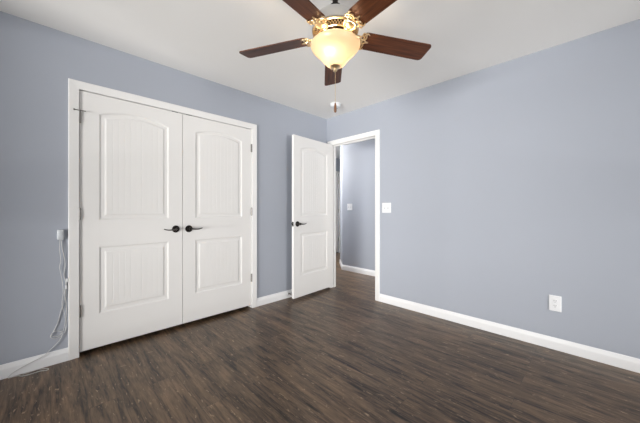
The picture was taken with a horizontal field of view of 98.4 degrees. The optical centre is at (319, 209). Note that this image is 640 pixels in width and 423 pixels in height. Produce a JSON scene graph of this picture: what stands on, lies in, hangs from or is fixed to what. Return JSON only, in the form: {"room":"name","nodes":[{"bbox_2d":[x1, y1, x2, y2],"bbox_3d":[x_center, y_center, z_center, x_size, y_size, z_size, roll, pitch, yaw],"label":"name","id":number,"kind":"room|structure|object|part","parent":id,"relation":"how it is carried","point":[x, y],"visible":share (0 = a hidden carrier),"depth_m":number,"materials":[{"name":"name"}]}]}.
{"room":"empty bedroom","nodes":[
{"label":"empty bedroom","id":0,"kind":"room"},
{"bbox_2d":[0,11,326,364],"bbox_3d":[-1.364,-0.094,2.663,4.000,2.440,0.115,0,0,-45],"label":"wall","id":1,"kind":"structure","parent":0,"point":[37,61],"depth_m":2.01,"materials":[{"name":"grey paint"}]},
{"bbox_2d":[0,348,67,379],"bbox_3d":[-2.308,1.079,1.635,1.211,0.094,0.014,0,0,-45],"label":"baseboard","id":2,"kind":"structure","parent":1,"relation":"attached to","point":[58,356],"depth_m":1.93,"materials":[{"name":"white paint"}]},
{"bbox_2d":[8,229,67,377],"bbox_3d":[-1.959,0.636,1.932,0.298,0.977,0.084,0,0,-45],"label":"cable","id":3,"kind":"object","parent":1,"relation":"attached to","point":[60,233],"visible":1,"depth_m":2.03,"materials":[{"name":"white plastic"}]},
{"bbox_3d":[-1.913,0.583,2.023,0.091,0.720,0.011,0,0,-45],"label":"cord","id":4,"kind":"part","parent":3,"relation":"part of","materials":[{"name":"grey plastic"}]},
{"bbox_2d":[73,91,181,351],"bbox_3d":[-1.579,0.088,2.352,0.778,2.008,0.098,0,0,-45],"label":"door","id":5,"kind":"structure","parent":1,"relation":"in","point":[130,153],"depth_m":2.33,"materials":[{"name":"white paint"}]},
{"bbox_3d":[-1.578,-0.360,2.377,0.508,0.895,0.006,0,0,-45],"label":"panel","id":6,"kind":"part","parent":5,"relation":"part of","materials":[{"name":"white paint"}]},
{"bbox_3d":[-1.578,0.564,2.377,0.508,0.533,0.006,0,0,-45],"label":"panel","id":7,"kind":"part","parent":5,"relation":"part of","materials":[{"name":"white paint"}]},
{"bbox_3d":[-1.332,0.185,2.573,0.067,0.067,0.062,0,0,-45],"label":"lever handle","id":8,"kind":"part","parent":5,"relation":"part of","materials":[{"name":"brown metal"}]},
{"bbox_2d":[68,78,256,360],"bbox_3d":[-1.345,0.075,2.671,1.614,2.103,0.130,0,0,-45],"label":"door frame","id":9,"kind":"structure","parent":1,"relation":"attached to","point":[74,86],"depth_m":2.09,"materials":[{"name":"white paint"}]},
{"bbox_2d":[182,114,251,323],"bbox_3d":[-1.034,0.088,2.892,0.750,2.008,0.098,0,0,-45],"label":"door","id":10,"kind":"structure","parent":1,"relation":"in","point":[216,156],"depth_m":2.86,"materials":[{"name":"white paint"}]},
{"bbox_3d":[-1.248,0.188,2.656,0.067,0.067,0.062,0,0,-45],"label":"lever handle","id":11,"kind":"part","parent":10,"relation":"part of","materials":[{"name":"brown metal"}]},
{"bbox_3d":[-1.049,-0.360,2.901,0.508,0.895,0.006,0,0,-45],"label":"panel","id":12,"kind":"part","parent":10,"relation":"part of","materials":[{"name":"white paint"}]},
{"bbox_3d":[-1.049,0.564,2.901,0.508,0.533,0.006,0,0,-45],"label":"panel","id":13,"kind":"part","parent":10,"relation":"part of","materials":[{"name":"white paint"}]},
{"bbox_2d":[257,289,291,306],"bbox_3d":[-0.311,1.079,3.608,1.174,0.094,0.028,0,0,-45],"label":"baseboard","id":14,"kind":"structure","parent":1,"relation":"attached to","point":[271,298],"depth_m":3.36,"materials":[{"name":"white paint"}]},
{"bbox_2d":[0,252,639,422],"bbox_3d":[0.636,1.186,3.123,7.715,0.120,6.180,0,0,-45],"label":"floor","id":15,"kind":"structure","parent":0,"point":[338,354],"depth_m":1.86,"materials":[{"name":"brown wood"}]},
{"bbox_2d":[0,0,639,158],"bbox_3d":[0.636,-1.364,3.123,7.715,0.100,6.180,0,0,-45],"label":"ceiling","id":16,"kind":"structure","parent":0,"point":[204,39],"depth_m":2.05,"materials":[{"name":"white paint"}]},
{"bbox_2d":[239,0,430,112],"bbox_3d":[0.086,-0.941,1.593,1.210,0.746,1.216,0,0,-45],"label":"ceiling fan","id":17,"kind":"object","parent":16,"relation":"hanging from","point":[335,27],"visible":1,"depth_m":1.56,"materials":[{"name":"brown wood"}]},
{"bbox_3d":[-0.286,-1.022,1.756,0.465,0.006,0.134,0,13,19],"label":"blade","id":18,"kind":"part","parent":17,"relation":"part of","materials":[{"name":"brown wood"}]},
{"bbox_3d":[-0.150,-1.022,1.309,0.134,0.006,0.465,16,9,36],"label":"blade","id":19,"kind":"part","parent":17,"relation":"part of","materials":[{"name":"brown wood"}]},
{"bbox_3d":[0.098,-1.022,2.023,0.134,0.006,0.465,-13,0,1],"label":"blade","id":20,"kind":"part","parent":17,"relation":"part of","materials":[{"name":"brown wood"}]},
{"bbox_3d":[0.090,-0.903,1.625,0.289,0.143,0.289,0,0,-45],"label":"lamp shade","id":21,"kind":"part","parent":17,"relation":"part of","materials":[{"name":"beige glass"}]},
{"bbox_3d":[0.317,-1.022,1.299,0.134,0.006,0.465,15,-9,-34],"label":"blade","id":22,"kind":"part","parent":17,"relation":"part of","materials":[{"name":"brown wood"}]},
{"bbox_3d":[0.470,-1.022,1.740,0.465,0.006,0.134,0,-13,-17],"label":"blade","id":23,"kind":"part","parent":17,"relation":"part of","materials":[{"name":"brown wood"}]},
{"bbox_2d":[330,102,340,108],"bbox_3d":[0.193,-1.293,3.458,0.136,0.042,0.136,0,0,-45],"label":"smoke detector","id":24,"kind":"object","parent":16,"relation":"attached to","point":[338,104],"visible":0.77,"depth_m":3.42,"materials":[{"name":"white plastic"}]},
{"bbox_2d":[336,158,339,252],"bbox_3d":[-0.045,-0.094,6.721,3.410,2.440,0.115,0,0,-45],"label":"wall","id":25,"kind":"structure","parent":0,"point":[337,159],"depth_m":7.18,"materials":[{"name":"grey paint"}]},
{"bbox_2d":[336,174,338,251],"bbox_3d":[0.189,0.099,6.904,0.802,2.015,0.049,0,0,-45],"label":"door","id":26,"kind":"structure","parent":25,"relation":"in","point":[337,180],"depth_m":7.15,"materials":[{"name":"white paint"}]},
{"bbox_3d":[0.177,0.099,6.902,0.783,2.015,0.035,0,0,-45],"label":"frame","id":27,"kind":"part","parent":26,"relation":"part of","materials":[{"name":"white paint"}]},
{"bbox_2d":[336,171,339,252],"bbox_3d":[0.209,0.075,6.881,0.929,2.102,0.015,0,0,-45],"label":"door frame","id":28,"kind":"structure","parent":25,"relation":"attached to","point":[337,172],"depth_m":7.17,"materials":[{"name":"white paint"}]},
{"bbox_2d":[340,139,374,270],"bbox_3d":[2.089,-0.094,5.165,2.375,2.440,3.200,0,0,-45],"label":"wall","id":29,"kind":"structure","parent":0,"point":[357,160],"depth_m":4.90,"materials":[{"name":"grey paint"}]},
{"bbox_2d":[347,204,351,209],"bbox_3d":[0.537,-0.042,5.029,0.018,0.120,0.120,0,0,-45],"label":"light switch","id":30,"kind":"object","parent":29,"relation":"attached to","point":[349,206],"visible":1,"depth_m":5.03,"materials":[{"name":"white plastic"}]},
{"bbox_2d":[339,260,374,275],"bbox_3d":[1.230,1.079,4.859,1.472,0.094,3.779,0,0,-13],"label":"baseboard","id":31,"kind":"structure","parent":29,"relation":"attached to","point":[343,267],"depth_m":4.90,"materials":[{"name":"white paint"}]},
{"bbox_2d":[327,19,639,358],"bbox_3d":[0.850,-0.094,3.336,0.090,2.440,5.950,0,0,-45],"label":"wall","id":32,"kind":"structure","parent":0,"point":[512,185],"depth_m":2.35,"materials":[{"name":"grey paint"}]},
{"bbox_2d":[327,129,379,300],"bbox_3d":[0.452,0.074,3.726,0.105,2.104,0.874,0,0,-45],"label":"door frame","id":33,"kind":"structure","parent":32,"relation":"attached to","point":[376,133],"depth_m":3.42,"materials":[{"name":"white paint"}]},
{"bbox_2d":[291,134,332,298],"bbox_3d":[-0.084,0.089,3.664,0.160,2.006,0.776,0,0,41],"label":"door","id":34,"kind":"structure","parent":33,"relation":"in","point":[312,160],"depth_m":3.61,"materials":[{"name":"white paint"}]},
{"bbox_3d":[-0.083,-0.360,3.664,0.035,0.895,0.518,0,0,41],"label":"panel","id":35,"kind":"part","parent":34,"relation":"part of","materials":[{"name":"white paint"}]},
{"bbox_3d":[-0.083,0.564,3.664,0.035,0.533,0.518,0,0,41],"label":"panel","id":36,"kind":"part","parent":34,"relation":"part of","materials":[{"name":"white paint"}]},
{"bbox_2d":[382,203,390,212],"bbox_3d":[0.794,-0.018,3.316,0.018,0.120,0.120,0,0,-45],"label":"light switch","id":37,"kind":"object","parent":32,"relation":"attached to","point":[386,207],"visible":1,"depth_m":3.32,"materials":[{"name":"white plastic"}]},
{"bbox_2d":[379,294,639,372],"bbox_3d":[1.820,1.079,2.286,0.014,0.094,3.093,0,0,-45],"label":"baseboard","id":38,"kind":"structure","parent":32,"relation":"attached to","point":[588,352],"depth_m":2.34,"materials":[{"name":"white paint"}]},
{"bbox_2d":[549,295,561,311],"bbox_3d":[1.889,0.756,2.221,0.008,0.125,0.078,0,0,-45],"label":"power outlet","id":39,"kind":"object","parent":32,"relation":"attached to","point":[555,302],"visible":1,"depth_m":2.22,"materials":[{"name":"white plastic"}]}
]}

